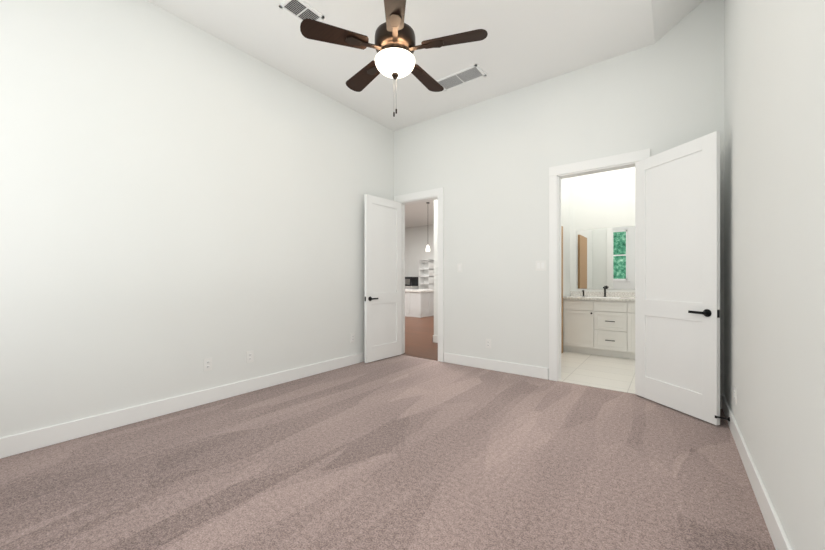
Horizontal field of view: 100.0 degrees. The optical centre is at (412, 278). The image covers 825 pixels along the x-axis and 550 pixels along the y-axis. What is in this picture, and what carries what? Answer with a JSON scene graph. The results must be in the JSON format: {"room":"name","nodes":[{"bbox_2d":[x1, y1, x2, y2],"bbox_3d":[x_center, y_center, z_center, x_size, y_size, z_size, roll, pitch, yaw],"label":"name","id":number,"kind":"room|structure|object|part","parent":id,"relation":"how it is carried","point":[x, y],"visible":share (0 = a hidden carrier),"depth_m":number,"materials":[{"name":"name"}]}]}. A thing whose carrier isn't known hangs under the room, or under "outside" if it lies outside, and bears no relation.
{"room":"empty bedroom","nodes":[
{"label":"empty bedroom","id":0,"kind":"room"},
{"bbox_2d":[0,0,393,437],"bbox_3d":[-1.651,-0.854,3.493,0.120,3.948,4.633,0,0,37],"label":"wall","id":1,"kind":"structure","parent":0,"point":[181,200],"depth_m":2.83,"materials":[{"name":"paint"}]},
{"bbox_2d":[0,352,364,458],"bbox_3d":[-1.597,1.056,3.453,0.015,0.127,4.393,0,0,37],"label":"baseboard","id":2,"kind":"structure","parent":1,"relation":"attached to","point":[15,444],"depth_m":2.77,"materials":[{"name":"paint"}]},
{"bbox_2d":[204,358,211,371],"bbox_3d":[-1.847,0.773,3.125,0.008,0.114,0.070,0,0,37],"label":"electrical outlet","id":3,"kind":"object","parent":1,"relation":"attached to","point":[207,364],"visible":1,"depth_m":3.12,"materials":[{"name":"white plastic"}]},
{"bbox_2d":[246,350,253,362],"bbox_3d":[-1.613,0.773,3.437,0.008,0.114,0.070,0,0,37],"label":"electrical outlet","id":4,"kind":"object","parent":1,"relation":"attached to","point":[249,356],"visible":1,"depth_m":3.43,"materials":[{"name":"white plastic"}]},
{"bbox_2d":[0,355,775,549],"bbox_3d":[-0.156,1.170,2.292,3.953,0.100,4.513,0,0,37],"label":"floor","id":5,"kind":"structure","parent":0,"point":[401,452],"depth_m":1.98,"materials":[{"name":"brown carpet"}]},
{"bbox_2d":[405,277,418,288],"bbox_3d":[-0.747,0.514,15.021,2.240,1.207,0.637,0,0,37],"label":"oven","id":6,"kind":"object","parent":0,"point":[411,282],"depth_m":14.39,"materials":[{"name":"paint"}]},
{"bbox_2d":[405,225,433,285],"bbox_3d":[1.216,-0.854,14.021,11.954,3.948,0.120,0,0,37],"label":"wall","id":7,"kind":"structure","parent":0,"point":[418,239],"depth_m":14.70,"materials":[{"name":"paint"}]},
{"bbox_2d":[419,260,433,289],"bbox_3d":[0.568,0.167,14.207,0.504,1.901,0.357,0,0,37],"label":"shelf unit","id":8,"kind":"object","parent":7,"relation":"attached to","point":[426,274],"visible":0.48,"depth_m":14.20,"materials":[{"name":"paint"}]},
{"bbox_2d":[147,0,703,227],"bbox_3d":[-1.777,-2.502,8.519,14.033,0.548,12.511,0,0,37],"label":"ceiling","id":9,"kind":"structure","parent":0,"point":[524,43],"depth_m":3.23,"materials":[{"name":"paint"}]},
{"bbox_2d":[279,0,323,21],"bbox_3d":[-0.917,-2.222,2.878,0.200,0.012,0.300,0,0,37],"label":"ceiling vent","id":10,"kind":"object","parent":9,"relation":"in","point":[300,10],"visible":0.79,"depth_m":2.86,"materials":[{"name":"metal"}]},
{"bbox_2d":[300,0,487,116],"bbox_3d":[-0.103,-1.664,2.377,1.171,1.128,1.143,0,0,37],"label":"ceiling fan","id":11,"kind":"object","parent":9,"relation":"hanging from","point":[394,46],"visible":1,"depth_m":2.24,"materials":[{"name":"brown wood"}]},
{"bbox_3d":[-0.118,-1.429,2.339,0.272,0.090,0.272,0,0,37],"label":"lamp shade","id":12,"kind":"part","parent":11,"relation":"part of","materials":[{"name":"white glass"}]},
{"bbox_2d":[436,64,485,91],"bbox_3d":[0.525,-2.222,3.837,0.520,0.012,0.240,0,0,37],"label":"ceiling vent","id":13,"kind":"object","parent":9,"relation":"in","point":[462,77],"visible":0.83,"depth_m":3.82,"materials":[{"name":"metal"}]},
{"bbox_2d":[394,0,723,393],"bbox_3d":[1.237,-0.854,4.143,3.713,3.948,0.120,0,0,37],"label":"wall","id":14,"kind":"structure","parent":0,"point":[486,164],"depth_m":3.98,"materials":[{"name":"paint"}]},
{"bbox_2d":[365,194,401,362],"bbox_3d":[-0.394,-0.006,4.839,0.125,2.228,0.714,0,0,40],"label":"hall door","id":15,"kind":"structure","parent":14,"relation":"in","point":[383,278],"depth_m":4.80,"materials":[{"name":"paint"}]},
{"bbox_2d":[394,187,443,361],"bbox_3d":[0.116,-0.059,4.988,0.862,2.357,0.162,0,0,37],"label":"trim","id":16,"kind":"structure","parent":14,"relation":"attached to","point":[423,196],"depth_m":4.71,"materials":[{"name":"paint"}]},
{"bbox_2d":[457,264,461,271],"bbox_3d":[0.618,-0.144,4.528,0.070,0.114,0.010,0,0,37],"label":"switch plate","id":17,"kind":"object","parent":14,"relation":"attached to","point":[459,267],"visible":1,"depth_m":4.53,"materials":[{"name":"white plastic"}]},
{"bbox_2d":[486,339,490,348],"bbox_3d":[0.939,0.801,4.287,0.070,0.114,0.008,0,0,37],"label":"electrical outlet","id":18,"kind":"object","parent":14,"relation":"attached to","point":[488,343],"visible":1,"depth_m":4.28,"materials":[{"name":"white plastic"}]},
{"bbox_2d":[444,353,547,379],"bbox_3d":[0.970,1.056,4.260,1.355,0.127,0.015,0,0,37],"label":"baseboard","id":19,"kind":"structure","parent":14,"relation":"attached to","point":[508,367],"depth_m":4.20,"materials":[{"name":"paint"}]},
{"bbox_2d":[536,260,545,270],"bbox_3d":[1.447,-0.151,3.904,0.116,0.114,0.010,0,0,37],"label":"switch plate","id":20,"kind":"object","parent":14,"relation":"attached to","point":[540,265],"visible":1,"depth_m":3.90,"materials":[{"name":"white plastic"}]},
{"bbox_2d":[549,149,649,380],"bbox_3d":[1.930,-0.059,3.621,0.926,2.357,0.162,0,0,37],"label":"trim","id":21,"kind":"structure","parent":14,"relation":"attached to","point":[557,174],"depth_m":3.80,"materials":[{"name":"paint"}]},
{"bbox_2d":[635,131,719,424],"bbox_3d":[2.237,-0.006,2.982,0.125,2.228,0.742,0,0,-13],"label":"door","id":22,"kind":"structure","parent":14,"relation":"in","point":[677,277],"depth_m":2.90,"materials":[{"name":"paint"}]},
{"bbox_2d":[561,178,569,296],"bbox_3d":[1.951,-0.854,4.962,0.120,3.948,2.046,0,0,37],"label":"wall","id":23,"kind":"structure","parent":0,"point":[565,203],"depth_m":5.55,"materials":[{"name":"paint"}]},
{"bbox_2d":[561,226,562,353],"bbox_3d":[2.072,0.160,4.993,0.034,1.911,0.650,0,0,37],"label":"trim","id":24,"kind":"structure","parent":23,"relation":"attached to","point":[561,289],"depth_m":5.17,"materials":[{"name":"brown"}]},
{"bbox_2d":[570,167,634,291],"bbox_3d":[3.289,-0.854,5.310,1.839,3.948,0.120,0,0,37],"label":"wall","id":25,"kind":"structure","parent":0,"point":[601,200],"depth_m":5.47,"materials":[{"name":"paint"}]},
{"bbox_2d":[571,290,634,297],"bbox_3d":[3.202,0.239,5.284,1.468,0.075,0.019,0,0,37],"label":"backsplash","id":26,"kind":"structure","parent":25,"relation":"attached to","point":[604,294],"depth_m":5.36,"materials":[{"name":"white stone"}]},
{"bbox_2d":[576,226,634,288],"bbox_3d":[3.199,-0.319,5.298,1.268,0.952,0.005,0,0,37],"label":"bathroom mirror","id":27,"kind":"object","parent":25,"relation":"attached to","point":[605,257],"visible":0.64,"depth_m":5.42,"materials":[{"name":"clear glass"}]},
{"bbox_2d":[724,0,824,549],"bbox_3d":[2.063,-0.854,2.053,0.120,3.948,6.799,0,0,37],"label":"wall","id":28,"kind":"structure","parent":0,"point":[774,212],"depth_m":1.44,"materials":[{"name":"paint"}]},
{"bbox_2d":[734,386,736,404],"bbox_3d":[2.272,0.818,2.438,0.008,0.114,0.070,0,0,37],"label":"electrical outlet","id":29,"kind":"object","parent":28,"relation":"attached to","point":[735,394],"visible":1,"depth_m":2.41,"materials":[{"name":"white plastic"}]},
{"bbox_2d":[720,394,792,549],"bbox_3d":[1.357,1.056,1.228,0.015,0.127,4.393,0,0,37],"label":"baseboard","id":30,"kind":"structure","parent":28,"relation":"attached to","point":[780,540],"depth_m":1.71,"materials":[{"name":"paint"}]},
{"bbox_2d":[715,415,729,420],"bbox_3d":[2.330,1.045,2.603,0.085,0.032,0.031,0,0,37],"label":"door stop","id":31,"kind":"object","parent":30,"relation":"attached to","point":[728,418],"visible":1,"depth_m":2.60,"materials":[{"name":"black metal"}]},
{"label":"outside","id":32,"kind":"structure","parent":0,"visible":0},
{"bbox_2d":[401,316,437,360],"bbox_3d":[-1.202,1.169,10.911,12.074,0.103,7.998,0,0,37],"label":"floor","id":33,"kind":"structure","parent":32,"point":[419,334],"depth_m":6.50,"materials":[{"name":"brown wood"}]},
{"bbox_2d":[405,293,433,316],"bbox_3d":[-0.334,0.747,11.020,2.152,0.740,0.952,0,0,37],"label":"kitchen island","id":34,"kind":"object","parent":33,"relation":"on","point":[419,303],"depth_m":10.21,"materials":[{"name":"paint"}]},
{"bbox_2d":[405,289,433,292],"bbox_3d":[-0.335,0.357,11.029,2.200,0.040,1.000,0,0,37],"label":"island countertop","id":35,"kind":"structure","parent":34,"relation":"on","point":[406,290],"depth_m":10.24,"materials":[{"name":"white stone"}]},
{"bbox_2d":[434,199,437,335],"bbox_3d":[3.165,-0.854,8.248,1.894,3.948,6.758,0,0,37],"label":"wall block","id":36,"kind":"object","parent":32,"point":[436,267],"visible":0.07,"depth_m":6.08,"materials":[{"name":"paint"}]},
{"bbox_2d":[433,335,437,342],"bbox_3d":[1.134,1.055,5.538,1.879,0.124,0.015,0,0,37],"label":"baseboard","id":37,"kind":"structure","parent":36,"relation":"attached to","point":[435,338],"depth_m":6.07,"materials":[{"name":"paint"}]},
{"bbox_2d":[559,351,634,393],"bbox_3d":[2.685,1.168,4.409,1.959,0.104,2.286,0,0,37],"label":"floor","id":38,"kind":"structure","parent":32,"point":[607,372],"depth_m":4.17,"materials":[{"name":"beige tile"}]},
{"bbox_2d":[563,298,634,359],"bbox_3d":[3.030,0.714,5.064,1.458,0.805,0.576,0,0,37],"label":"bathroom vanity","id":39,"kind":"object","parent":38,"relation":"on","point":[599,323],"depth_m":5.00,"materials":[{"name":"paint"}]},
{"bbox_2d":[567,294,634,301],"bbox_3d":[3.038,0.294,5.066,1.468,0.035,0.564,0,0,37],"label":"countertop","id":40,"kind":"structure","parent":39,"relation":"on","point":[571,295],"depth_m":4.91,"materials":[{"name":"white stone"}]}
]}

